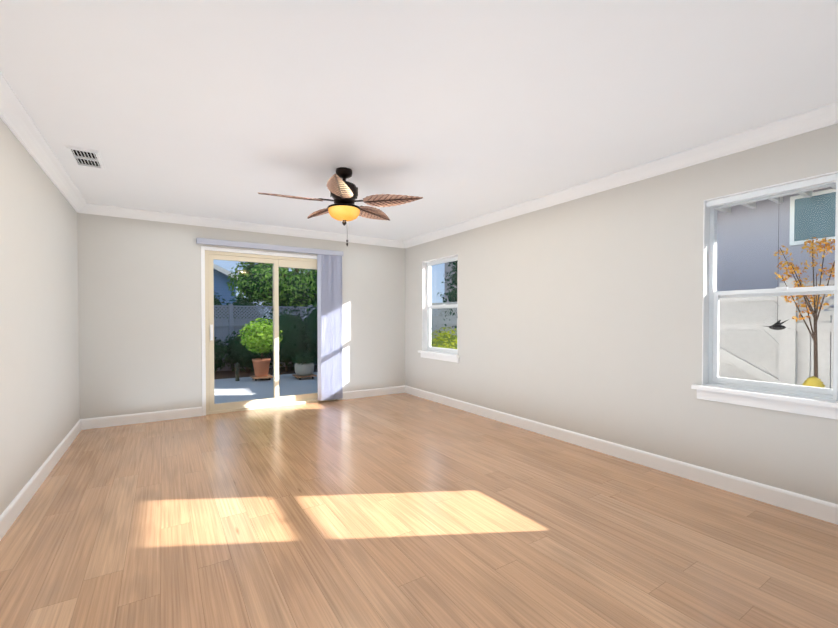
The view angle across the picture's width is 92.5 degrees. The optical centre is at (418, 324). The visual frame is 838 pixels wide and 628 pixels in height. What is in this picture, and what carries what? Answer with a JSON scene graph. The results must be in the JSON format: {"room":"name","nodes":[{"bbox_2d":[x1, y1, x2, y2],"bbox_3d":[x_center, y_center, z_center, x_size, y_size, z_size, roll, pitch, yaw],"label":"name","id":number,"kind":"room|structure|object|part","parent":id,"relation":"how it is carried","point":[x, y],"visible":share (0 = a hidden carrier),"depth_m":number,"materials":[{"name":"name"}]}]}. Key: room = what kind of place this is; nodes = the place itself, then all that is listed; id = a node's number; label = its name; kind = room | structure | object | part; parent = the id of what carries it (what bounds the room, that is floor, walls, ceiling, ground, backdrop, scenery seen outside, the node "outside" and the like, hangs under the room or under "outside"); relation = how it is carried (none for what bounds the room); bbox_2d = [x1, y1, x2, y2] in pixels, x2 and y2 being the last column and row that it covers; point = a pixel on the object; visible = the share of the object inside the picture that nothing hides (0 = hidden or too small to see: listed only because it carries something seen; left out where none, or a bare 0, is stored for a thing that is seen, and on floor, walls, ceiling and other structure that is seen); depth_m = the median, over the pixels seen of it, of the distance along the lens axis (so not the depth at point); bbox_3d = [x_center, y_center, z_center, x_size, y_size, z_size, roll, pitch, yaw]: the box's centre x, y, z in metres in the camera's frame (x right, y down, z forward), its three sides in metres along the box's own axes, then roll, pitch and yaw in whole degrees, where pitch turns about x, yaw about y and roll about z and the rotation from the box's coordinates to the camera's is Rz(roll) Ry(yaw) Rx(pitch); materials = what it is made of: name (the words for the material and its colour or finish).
{"room":"empty living room","nodes":[
{"label":"empty living room","id":0,"kind":"room"},
{"bbox_2d":[0,118,79,514],"bbox_3d":[-1.656,-0.030,1.025,0.150,2.440,8.050,-1,1,-33],"label":"wall","id":1,"kind":"structure","parent":0,"point":[39,377],"depth_m":2.82,"materials":[{"name":"paint"}]},
{"bbox_2d":[0,419,83,540],"bbox_3d":[-1.586,1.133,1.087,0.016,0.114,7.750,-1,1,-33],"label":"baseboard","id":2,"kind":"structure","parent":1,"relation":"attached to","point":[10,514],"depth_m":2.77,"materials":[{"name":"white wood"}]},
{"bbox_2d":[0,71,87,213],"bbox_3d":[-1.553,-1.203,1.073,0.095,0.095,7.750,-1,1,-33],"label":"crown molding","id":3,"kind":"structure","parent":1,"relation":"attached to","point":[15,117],"depth_m":2.71,"materials":[{"name":"white wood"}]},
{"bbox_2d":[77,213,404,418],"bbox_3d":[-1.991,-0.095,5.497,4.100,2.440,0.150,-1,1,-33],"label":"wall","id":4,"kind":"structure","parent":0,"point":[139,313],"depth_m":4.76,"materials":[{"name":"paint"}]},
{"bbox_2d":[84,407,201,429],"bbox_3d":[-3.169,1.080,4.664,1.138,0.114,0.016,-1,1,-33],"label":"baseboard","id":5,"kind":"structure","parent":4,"relation":"attached to","point":[108,421],"depth_m":4.63,"materials":[{"name":"white wood"}]},
{"bbox_2d":[88,203,403,247],"bbox_3d":[-1.921,-1.266,5.380,3.870,0.095,0.095,-1,1,-33],"label":"crown molding","id":6,"kind":"structure","parent":4,"relation":"attached to","point":[96,209],"depth_m":5.08,"materials":[{"name":"white wood"}]},
{"bbox_2d":[196,238,342,400],"bbox_3d":[-1.920,0.016,5.406,1.880,2.150,0.082,-1,1,-33],"label":"vertical blind","id":7,"kind":"object","parent":4,"relation":"attached to","point":[329,315],"visible":1,"depth_m":5.75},
{"bbox_2d":[205,250,336,414],"bbox_3d":[-1.961,0.096,5.510,1.735,2.057,0.156,-1,1,-33],"label":"sliding door","id":8,"kind":"structure","parent":4,"relation":"in","point":[277,400],"depth_m":5.34,"materials":[{"name":"clear glass"}]},
{"bbox_3d":[-1.973,0.087,5.527,1.535,1.838,0.052,-1,1,-33],"label":"glass","id":9,"kind":"part","parent":8,"relation":"part of","materials":[{"name":"clear glass"}]},
{"bbox_2d":[201,246,340,415],"bbox_3d":[-1.964,0.075,5.513,1.818,2.098,0.154,-1,1,-33],"label":"door frame","id":10,"kind":"structure","parent":4,"relation":"attached to","point":[203,248],"depth_m":4.98,"materials":[{"name":"white wood"}]},
{"bbox_2d":[341,386,403,399],"bbox_3d":[-0.694,1.057,6.244,1.088,0.114,0.016,-1,1,-33],"label":"baseboard","id":11,"kind":"structure","parent":4,"relation":"attached to","point":[397,389],"depth_m":6.22,"materials":[{"name":"white wood"}]},
{"bbox_2d":[0,393,837,627],"bbox_3d":[0.135,1.213,2.187,4.400,0.080,8.050,-1,1,-33],"label":"floor","id":12,"kind":"structure","parent":0,"point":[402,510],"depth_m":2.23,"materials":[{"name":"brown wood"}]},
{"bbox_2d":[0,0,837,240],"bbox_3d":[0.135,-1.316,2.150,4.400,0.100,8.050,-1,1,-33],"label":"ceiling","id":13,"kind":"structure","parent":0,"point":[452,112],"depth_m":2.18,"materials":[{"name":"paint"}]},
{"bbox_2d":[64,145,105,168],"bbox_3d":[-2.545,-1.271,3.068,0.198,0.016,0.404,-1,1,-33],"label":"ceiling vent","id":14,"kind":"object","parent":13,"relation":"in","point":[79,156],"visible":1,"depth_m":3.05,"materials":[{"name":"white metal"}]},
{"bbox_2d":[258,167,422,245],"bbox_3d":[-0.668,-0.969,3.353,1.262,0.630,1.262,-1,1,-33],"label":"fan","id":15,"kind":"object","parent":13,"relation":"hanging from","point":[344,195],"visible":1,"depth_m":3.27,"materials":[{"name":"brown wood"}]},
{"bbox_3d":[-0.632,-1.054,3.344,0.495,0.460,0.495,-1,1,-33],"label":"motor","id":16,"kind":"part","parent":15,"relation":"part of","materials":[{"name":"brown metal"}]},
{"bbox_3d":[-0.624,-0.916,3.344,0.262,0.099,0.262,-1,1,-33],"label":"lamp shade","id":17,"kind":"part","parent":15,"relation":"part of","materials":[{"name":"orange glass"}]},
{"bbox_2d":[405,124,837,503],"bbox_3d":[1.926,-0.063,3.312,0.150,2.440,8.050,-1,1,-33],"label":"wall","id":18,"kind":"structure","parent":0,"point":[582,315],"depth_m":3.46,"materials":[{"name":"paint"}]},
{"bbox_2d":[418,254,459,362],"bbox_3d":[0.325,-0.221,5.767,0.196,1.454,0.965,-1,1,-33],"label":"window","id":19,"kind":"structure","parent":18,"relation":"in","point":[429,308],"depth_m":6.10,"materials":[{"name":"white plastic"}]},
{"bbox_2d":[400,101,837,247],"bbox_3d":[1.823,-1.235,3.230,0.095,0.095,7.750,-1,1,-33],"label":"crown molding","id":20,"kind":"structure","parent":18,"relation":"attached to","point":[826,115],"depth_m":3.07,"materials":[{"name":"white wood"}]},
{"bbox_2d":[404,385,837,524],"bbox_3d":[1.856,1.100,3.285,0.016,0.114,7.750,-1,1,-33],"label":"baseboard","id":21,"kind":"structure","parent":18,"relation":"attached to","point":[778,497],"depth_m":3.12,"materials":[{"name":"white wood"}]},
{"bbox_2d":[708,182,835,397],"bbox_3d":[2.398,-0.218,2.639,0.069,1.368,0.848,-1,1,-33],"label":"window","id":22,"kind":"structure","parent":18,"relation":"in","point":[713,349],"depth_m":2.83,"materials":[{"name":"white plastic"}]},
{"label":"outside","id":23,"kind":"structure","parent":0,"visible":0},
{"bbox_2d":[214,365,317,379],"bbox_3d":[-2.290,1.307,11.468,50.000,0.300,54.000,-1,1,-33],"label":"ground","id":24,"kind":"structure","parent":23,"point":[223,374],"depth_m":9.68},
{"bbox_2d":[214,372,317,403],"bbox_3d":[-3.452,1.190,6.690,8.900,0.075,3.399,-1,1,-33],"label":"patio slab","id":25,"kind":"object","parent":24,"relation":"on","point":[266,384],"depth_m":7.28,"materials":[{"name":"concrete"}]},
{"bbox_2d":[213,186,835,388],"bbox_3d":[-3.465,-4.380,10.397,24.044,11.135,42.400,-1,1,-33],"label":"garden","id":26,"kind":"object","parent":24,"relation":"on","point":[821,230],"depth_m":5.68,"materials":[{"name":"green plant"}]},
{"bbox_2d":[292,351,316,379],"bbox_3d":[-2.391,0.837,8.361,0.503,0.578,0.533,-1,1,-33],"label":"planter","id":27,"kind":"object","parent":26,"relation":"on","point":[308,371],"depth_m":8.23,"materials":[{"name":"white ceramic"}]}
]}

